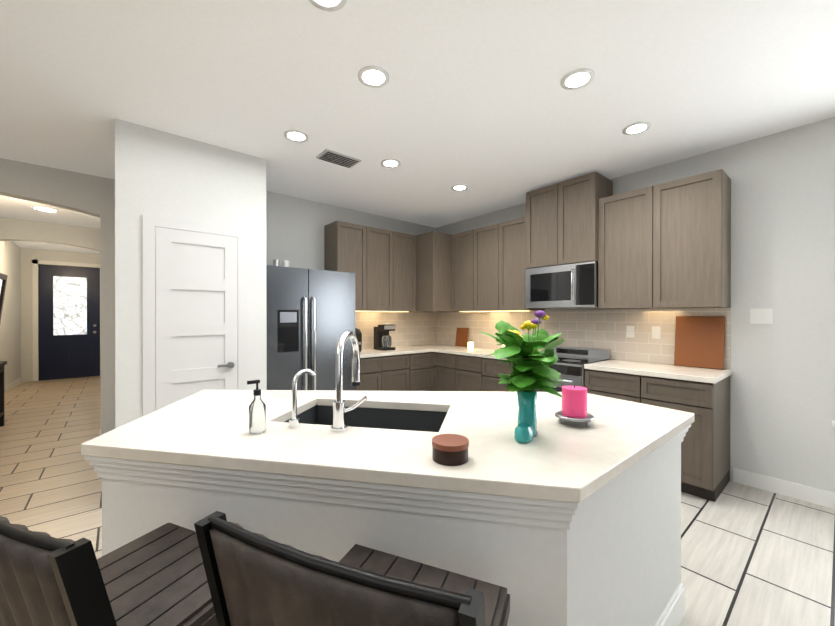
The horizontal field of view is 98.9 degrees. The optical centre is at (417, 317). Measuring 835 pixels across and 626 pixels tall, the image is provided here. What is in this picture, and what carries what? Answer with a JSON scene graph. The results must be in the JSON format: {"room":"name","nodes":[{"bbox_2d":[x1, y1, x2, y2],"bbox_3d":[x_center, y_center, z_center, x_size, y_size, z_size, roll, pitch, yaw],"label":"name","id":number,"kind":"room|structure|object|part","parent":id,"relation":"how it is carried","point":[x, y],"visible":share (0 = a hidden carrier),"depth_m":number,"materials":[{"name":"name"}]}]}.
{"room":"kitchen","nodes":[
{"label":"kitchen","id":0,"kind":"room"},
{"bbox_2d":[0,376,834,625],"bbox_3d":[-2.514,1.404,2.043,9.400,0.100,16.000,0,0,-40],"label":"floor","id":1,"kind":"structure","parent":0,"point":[752,556],"depth_m":2.38,"materials":[{"name":"tile"}]},
{"bbox_2d":[0,361,6,426],"bbox_3d":[-4.953,0.949,3.977,0.350,0.800,1.000,0,0,-40],"label":"console table","id":2,"kind":"object","parent":1,"relation":"on","point":[2,410],"visible":1,"depth_m":4.40,"materials":[{"name":"grey wood"}]},
{"bbox_2d":[0,516,217,625],"bbox_3d":[-0.685,0.858,0.841,0.500,1.002,0.480,0,0,23],"label":"stool","id":3,"kind":"object","parent":1,"relation":"on","point":[157,577],"visible":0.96,"depth_m":0.65,"materials":[{"name":"black wood"}]},
{"bbox_2d":[266,265,355,390],"bbox_3d":[-1.248,0.435,3.830,0.930,1.830,0.823,0,0,-40],"label":"fridge","id":4,"kind":"object","parent":1,"relation":"on","point":[310,317],"visible":0.54,"depth_m":3.50,"materials":[{"name":"silver metal"}]},
{"bbox_2d":[273,260,288,266],"bbox_3d":[-1.422,-0.536,3.724,0.157,0.109,0.066,0,0,-27],"label":"can","id":5,"kind":"object","parent":4,"relation":"on","point":[277,263],"visible":0.56,"depth_m":3.70,"materials":[{"name":"silver metal"}]},
{"bbox_2d":[194,511,509,625],"bbox_3d":[-0.072,0.858,0.734,0.500,1.002,0.480,0,0,23],"label":"stool","id":6,"kind":"object","parent":1,"relation":"on","point":[255,579],"visible":1,"depth_m":0.55,"materials":[{"name":"black wood"}]},
{"bbox_2d":[356,356,386,390],"bbox_3d":[-0.769,0.908,4.396,0.490,0.880,0.626,0,0,-40],"label":"base cabinet","id":7,"kind":"object","parent":1,"relation":"on","point":[373,368],"depth_m":4.21,"materials":[{"name":"brown wood"}]},
{"bbox_2d":[387,352,406,390],"bbox_3d":[-0.483,0.908,4.636,0.493,0.880,0.626,0,0,-40],"label":"base cabinet","id":8,"kind":"object","parent":1,"relation":"on","point":[397,364],"depth_m":4.43,"materials":[{"name":"brown wood"}]},
{"bbox_2d":[407,352,434,390],"bbox_3d":[-0.124,0.907,4.910,0.538,0.880,0.666,0,0,-40],"label":"base cabinet","id":9,"kind":"object","parent":1,"relation":"on","point":[421,357],"depth_m":4.68,"materials":[{"name":"brown wood"}]},
{"bbox_2d":[359,344,434,355],"bbox_3d":[-0.477,0.448,4.633,1.265,0.040,0.636,0,0,-40],"label":"countertop","id":10,"kind":"structure","parent":9,"relation":"on","point":[402,347],"depth_m":4.58,"materials":[{"name":"white stone"}]},
{"bbox_2d":[355,328,361,351],"bbox_3d":[-0.797,0.277,4.351,0.250,0.300,0.275,0,0,-40],"label":"appliance","id":11,"kind":"object","parent":10,"relation":"on","point":[358,334],"visible":0.19,"depth_m":4.30,"materials":[{"name":"black plastic"}]},
{"bbox_2d":[374,324,394,350],"bbox_3d":[-0.435,0.261,4.696,0.180,0.330,0.242,0,0,-40],"label":"coffee maker","id":12,"kind":"object","parent":10,"relation":"on","point":[382,339],"visible":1,"depth_m":4.64,"materials":[{"name":"black plastic"}]},
{"bbox_2d":[407,344,540,359],"bbox_3d":[0.656,0.447,4.763,0.636,0.040,1.893,0,0,-40],"label":"countertop","id":13,"kind":"structure","parent":9,"relation":"on","point":[438,347],"depth_m":4.72,"materials":[{"name":"white stone"}]},
{"bbox_2d":[455,328,468,346],"bbox_3d":[0.644,0.290,5.184,0.055,0.269,0.220,0,0,-40],"label":"board","id":14,"kind":"object","parent":13,"relation":"on","point":[461,336],"visible":1,"depth_m":5.17,"materials":[{"name":"brown wood"}]},
{"bbox_2d":[467,340,473,349],"bbox_3d":[0.704,0.369,4.739,0.080,0.115,0.078,0,0,-40],"label":"jar","id":15,"kind":"object","parent":13,"relation":"on","point":[470,344],"visible":1,"depth_m":4.71,"materials":[{"name":"beige"}]},
{"bbox_2d":[435,352,450,390],"bbox_3d":[0.597,0.907,4.842,0.626,0.880,0.486,0,0,-40],"label":"base cabinet","id":16,"kind":"object","parent":1,"relation":"on","point":[442,359],"depth_m":4.67,"materials":[{"name":"brown wood"}]},
{"bbox_2d":[451,352,474,390],"bbox_3d":[0.836,0.908,4.557,0.626,0.880,0.493,0,0,-40],"label":"base cabinet","id":17,"kind":"object","parent":1,"relation":"on","point":[462,367],"depth_m":4.42,"materials":[{"name":"brown wood"}]},
{"bbox_2d":[475,356,512,391],"bbox_3d":[1.111,0.909,4.230,0.626,0.880,0.490,0,0,-40],"label":"base cabinet","id":18,"kind":"object","parent":1,"relation":"on","point":[487,369],"depth_m":4.08,"materials":[{"name":"brown wood"}]},
{"bbox_2d":[513,346,610,391],"bbox_3d":[1.472,0.840,3.714,0.682,1.020,0.752,0,0,-40],"label":"range","id":19,"kind":"object","parent":1,"relation":"on","point":[570,363],"visible":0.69,"depth_m":3.48,"materials":[{"name":"silver metal"}]},
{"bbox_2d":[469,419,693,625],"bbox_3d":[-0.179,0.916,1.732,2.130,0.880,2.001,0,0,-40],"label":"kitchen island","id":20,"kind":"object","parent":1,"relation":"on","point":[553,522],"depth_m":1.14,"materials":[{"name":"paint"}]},
{"bbox_3d":[-0.179,0.915,1.732,2.130,0.880,2.001,0,0,-40],"label":"moulding","id":21,"kind":"part","parent":20,"relation":"part of","materials":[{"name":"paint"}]},
{"bbox_2d":[81,371,694,576],"bbox_3d":[-0.178,0.456,1.742,2.164,0.040,2.034,0,0,-40],"label":"island countertop","id":22,"kind":"structure","parent":20,"relation":"on","point":[330,472],"depth_m":1.17,"materials":[{"name":"white stone"}]},
{"bbox_2d":[247,380,265,433],"bbox_3d":[-0.610,0.337,1.353,0.065,0.197,0.060,0,0,-40],"label":"soap bottle","id":23,"kind":"object","parent":22,"relation":"on","point":[257,415],"visible":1,"depth_m":1.33,"materials":[{"name":"clear glass"}]},
{"bbox_2d":[289,331,367,431],"bbox_3d":[-0.322,0.246,1.422,0.300,0.380,0.269,0,0,-40],"label":"faucet","id":24,"kind":"object","parent":22,"relation":"on","point":[339,405],"depth_m":1.39,"materials":[{"name":"silver metal"}]},
{"bbox_2d":[285,405,446,431],"bbox_3d":[-0.232,0.584,1.639,0.825,0.214,0.870,0,0,-40],"label":"sink","id":25,"kind":"object","parent":22,"relation":"in","point":[368,416],"depth_m":1.84,"materials":[{"name":"grey metal"}]},
{"bbox_2d":[432,434,468,465],"bbox_3d":[0.101,0.407,1.101,0.114,0.058,0.114,0,0,-40],"label":"candle tin","id":26,"kind":"object","parent":22,"relation":"on","point":[449,449],"visible":1,"depth_m":1.06,"materials":[{"name":"brown"}]},
{"bbox_2d":[480,310,563,442],"bbox_3d":[0.391,0.205,1.333,0.391,0.460,0.349,0,0,-40],"label":"potted plant","id":27,"kind":"object","parent":22,"relation":"on","point":[529,374],"visible":1,"depth_m":1.25,"materials":[{"name":"green plant"}]},
{"bbox_2d":[555,385,594,426],"bbox_3d":[0.644,0.357,1.465,0.150,0.155,0.150,0,0,-40],"label":"candle stand","id":28,"kind":"object","parent":22,"relation":"on","point":[574,403],"visible":1,"depth_m":1.43,"materials":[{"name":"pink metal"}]},
{"bbox_2d":[584,368,630,400],"bbox_3d":[1.926,0.911,3.258,0.626,0.880,0.516,0,0,-40],"label":"base cabinet","id":29,"kind":"object","parent":1,"relation":"on","point":[598,381],"depth_m":3.10,"materials":[{"name":"brown wood"}]},
{"bbox_2d":[631,372,729,501],"bbox_3d":[2.183,0.912,2.952,0.626,0.880,0.520,0,0,-40],"label":"base cabinet","id":30,"kind":"object","parent":1,"relation":"on","point":[705,448],"depth_m":2.67,"materials":[{"name":"brown wood"}]},
{"bbox_2d":[584,360,732,383],"bbox_3d":[2.056,0.452,3.094,0.636,0.040,0.933,0,0,-40],"label":"countertop","id":31,"kind":"structure","parent":30,"relation":"on","point":[648,369],"depth_m":2.95,"materials":[{"name":"white stone"}]},
{"bbox_2d":[674,316,724,369],"bbox_3d":[2.422,0.211,3.073,0.080,0.437,0.340,0,0,-40],"label":"cutting board","id":32,"kind":"object","parent":31,"relation":"on","point":[699,341],"visible":0.98,"depth_m":3.06,"materials":[{"name":"brown wood"}]},
{"bbox_2d":[0,117,834,492],"bbox_3d":[-2.466,-0.030,1.982,9.300,2.770,15.850,0,0,-40],"label":"wall","id":33,"kind":"structure","parent":0,"point":[782,397],"depth_m":2.84,"materials":[{"name":"paint"}]},
{"bbox_2d":[0,273,7,321],"bbox_3d":[-5.641,0.380,4.678,0.239,1.943,0.800,0,0,-40],"label":"floor mirror","id":34,"kind":"object","parent":33,"relation":"attached to","point":[3,280],"visible":1,"depth_m":4.97,"materials":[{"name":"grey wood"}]},
{"bbox_2d":[32,260,100,380],"bbox_3d":[-7.621,0.069,7.841,1.130,2.540,0.096,0,0,-40],"label":"door","id":35,"kind":"structure","parent":33,"relation":"attached to","point":[68,294],"depth_m":7.79,"materials":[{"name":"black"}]},
{"bbox_2d":[142,215,247,415],"bbox_3d":[-1.743,0.297,2.856,0.720,2.110,0.059,0,0,-40],"label":"door","id":36,"kind":"structure","parent":33,"relation":"attached to","point":[194,307],"depth_m":2.84,"materials":[{"name":"white wood"}]},
{"bbox_2d":[324,221,371,311],"bbox_3d":[-0.877,-0.612,4.484,0.462,1.060,0.346,0,0,-40],"label":"upper cabinet","id":37,"kind":"object","parent":33,"relation":"attached to","point":[347,246],"depth_m":4.38,"materials":[{"name":"brown wood"}]},
{"bbox_2d":[372,227,399,311],"bbox_3d":[-0.590,-0.613,4.725,0.520,1.060,0.346,0,0,-40],"label":"upper cabinet","id":38,"kind":"object","parent":33,"relation":"attached to","point":[385,243],"depth_m":4.66,"materials":[{"name":"brown wood"}]},
{"bbox_2d":[400,233,411,311],"bbox_3d":[-0.302,-0.613,4.967,0.463,1.060,0.346,0,0,-40],"label":"upper cabinet","id":39,"kind":"object","parent":33,"relation":"attached to","point":[405,239],"depth_m":4.87,"materials":[{"name":"brown wood"}]},
{"bbox_2d":[4,377,834,508],"bbox_3d":[-2.418,1.300,1.927,8.999,0.110,15.700,0,0,-40],"label":"baseboard","id":40,"kind":"structure","parent":33,"relation":"attached to","point":[797,491],"depth_m":2.72,"materials":[{"name":"white wood"}]},
{"bbox_2d":[412,231,455,311],"bbox_3d":[0.244,-0.614,5.165,0.745,1.060,0.744,0,0,-40],"label":"upper cabinet","id":41,"kind":"object","parent":33,"relation":"attached to","point":[433,252],"depth_m":4.87,"materials":[{"name":"brown wood"}]},
{"bbox_2d":[355,310,525,311],"bbox_3d":[0.178,-0.075,4.408,1.670,0.010,1.670,0,0,-40],"label":"light","id":42,"kind":"object","parent":41,"relation":"attached to","point":[355,310],"depth_m":4.72,"materials":[{"name":"beige"}]},
{"bbox_2d":[456,231,467,311],"bbox_3d":[0.747,-0.613,4.876,0.346,1.060,0.461,0,0,-40],"label":"upper cabinet","id":43,"kind":"object","parent":33,"relation":"attached to","point":[461,238],"depth_m":4.80,"materials":[{"name":"brown wood"}]},
{"bbox_2d":[468,225,491,311],"bbox_3d":[0.987,-0.612,4.590,0.346,1.060,0.518,0,0,-40],"label":"upper cabinet","id":44,"kind":"object","parent":33,"relation":"attached to","point":[479,239],"depth_m":4.56,"materials":[{"name":"brown wood"}]},
{"bbox_2d":[492,217,543,311],"bbox_3d":[1.227,-0.612,4.304,0.346,1.060,0.461,0,0,-40],"label":"upper cabinet","id":45,"kind":"object","parent":33,"relation":"attached to","point":[508,236],"depth_m":4.24,"materials":[{"name":"brown wood"}]},
{"bbox_2d":[524,185,551,260],"bbox_3d":[1.498,-0.965,3.941,0.396,0.851,0.438,0,0,-40],"label":"upper cabinet","id":46,"kind":"object","parent":33,"relation":"attached to","point":[538,219],"depth_m":3.87,"materials":[{"name":"brown wood"}]},
{"bbox_2d":[520,257,567,308],"bbox_3d":[1.521,-0.349,3.870,0.454,0.498,0.572,0,0,-40],"label":"upper cabinet","id":47,"kind":"object","parent":33,"relation":"attached to","point":[544,282],"depth_m":3.80,"materials":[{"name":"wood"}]},
{"bbox_2d":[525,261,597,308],"bbox_3d":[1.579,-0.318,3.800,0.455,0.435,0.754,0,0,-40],"label":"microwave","id":48,"kind":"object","parent":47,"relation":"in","point":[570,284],"depth_m":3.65,"materials":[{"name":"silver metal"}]},
{"bbox_2d":[552,172,612,260],"bbox_3d":[1.705,-0.964,3.694,0.396,0.851,0.438,0,0,-40],"label":"upper cabinet","id":49,"kind":"object","parent":33,"relation":"attached to","point":[590,240],"depth_m":3.54,"materials":[{"name":"brown wood"}]},
{"bbox_2d":[568,253,599,308],"bbox_3d":[1.754,-0.349,3.592,0.454,0.498,0.211,0,0,-40],"label":"microwave","id":50,"kind":"object","parent":33,"relation":"attached to","point":[583,268],"depth_m":3.48,"materials":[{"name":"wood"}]},
{"bbox_2d":[600,188,643,308],"bbox_3d":[2.032,-0.609,3.344,0.346,1.060,0.517,0,0,-40],"label":"upper cabinet","id":51,"kind":"object","parent":33,"relation":"attached to","point":[621,215],"depth_m":3.27,"materials":[{"name":"brown wood"}]},
{"bbox_2d":[644,169,730,308],"bbox_3d":[2.290,-0.608,3.036,0.346,1.060,0.517,0,0,-40],"label":"upper cabinet","id":52,"kind":"object","parent":33,"relation":"attached to","point":[687,221],"depth_m":2.90,"materials":[{"name":"brown wood"}]},
{"bbox_2d":[750,308,772,323],"bbox_3d":[2.705,-0.008,2.808,0.012,0.120,0.130,0,0,-40],"label":"switch plate","id":53,"kind":"object","parent":33,"relation":"attached to","point":[761,316],"visible":1,"depth_m":2.81,"materials":[{"name":"white plastic"}]},
{"bbox_2d":[0,0,834,253],"bbox_3d":[-2.514,-1.466,2.035,9.400,0.100,16.000,0,0,-40],"label":"ceiling","id":54,"kind":"structure","parent":0,"point":[483,105],"depth_m":2.20,"materials":[{"name":"paint"}]},
{"bbox_2d":[34,207,55,211],"bbox_3d":[-4.919,-1.418,4.717,0.198,0.007,0.198,0,0,23],"label":"recessed light","id":55,"kind":"object","parent":54,"relation":"in","point":[37,208],"depth_m":4.70,"materials":[{"name":"white"}]},
{"bbox_2d":[284,130,308,141],"bbox_3d":[-0.946,-1.413,2.789,0.182,0.007,0.182,0,0,5],"label":"recessed light","id":56,"kind":"object","parent":54,"relation":"in","point":[292,135],"depth_m":2.78,"materials":[{"name":"white plastic"}]},
{"bbox_2d":[309,0,346,11],"bbox_3d":[-0.399,-1.410,1.551,0.182,0.007,0.182,0,0,41],"label":"recessed light","id":57,"kind":"object","parent":54,"relation":"in","point":[325,5],"depth_m":1.61,"materials":[{"name":"white plastic"}]},
{"bbox_2d":[316,149,360,167],"bbox_3d":[-0.702,-1.410,3.190,0.340,0.015,0.200,0,0,-40],"label":"air vent","id":58,"kind":"object","parent":54,"relation":"in","point":[327,155],"depth_m":3.16,"materials":[{"name":"white metal"}]},
{"bbox_2d":[358,66,388,87],"bbox_3d":[-0.258,-1.411,2.100,0.182,0.007,0.182,0,0,23],"label":"recessed light","id":59,"kind":"object","parent":54,"relation":"in","point":[373,76],"depth_m":2.09,"materials":[{"name":"white plastic"}]},
{"bbox_2d":[381,159,400,167],"bbox_3d":[-0.247,-1.415,3.284,0.182,0.007,0.182,0,0,5],"label":"recessed light","id":60,"kind":"object","parent":54,"relation":"in","point":[389,163],"depth_m":3.29,"materials":[{"name":"white plastic"}]},
{"bbox_2d":[451,184,467,190],"bbox_3d":[0.461,-1.416,3.903,0.182,0.007,0.182,0,0,41],"label":"recessed light","id":61,"kind":"object","parent":54,"relation":"in","point":[459,187],"depth_m":3.90,"materials":[{"name":"white"}]},
{"bbox_2d":[561,68,594,89],"bbox_3d":[0.950,-1.412,2.121,0.182,0.007,0.182,0,0,23],"label":"recessed light","id":62,"kind":"object","parent":54,"relation":"in","point":[579,78],"depth_m":2.11,"materials":[{"name":"white plastic"}]},
{"bbox_2d":[622,121,650,134],"bbox_3d":[1.641,-1.413,2.675,0.182,0.007,0.182,0,0,5],"label":"recessed light","id":63,"kind":"object","parent":54,"relation":"in","point":[638,127],"depth_m":2.67,"materials":[{"name":"white plastic"}]}
]}

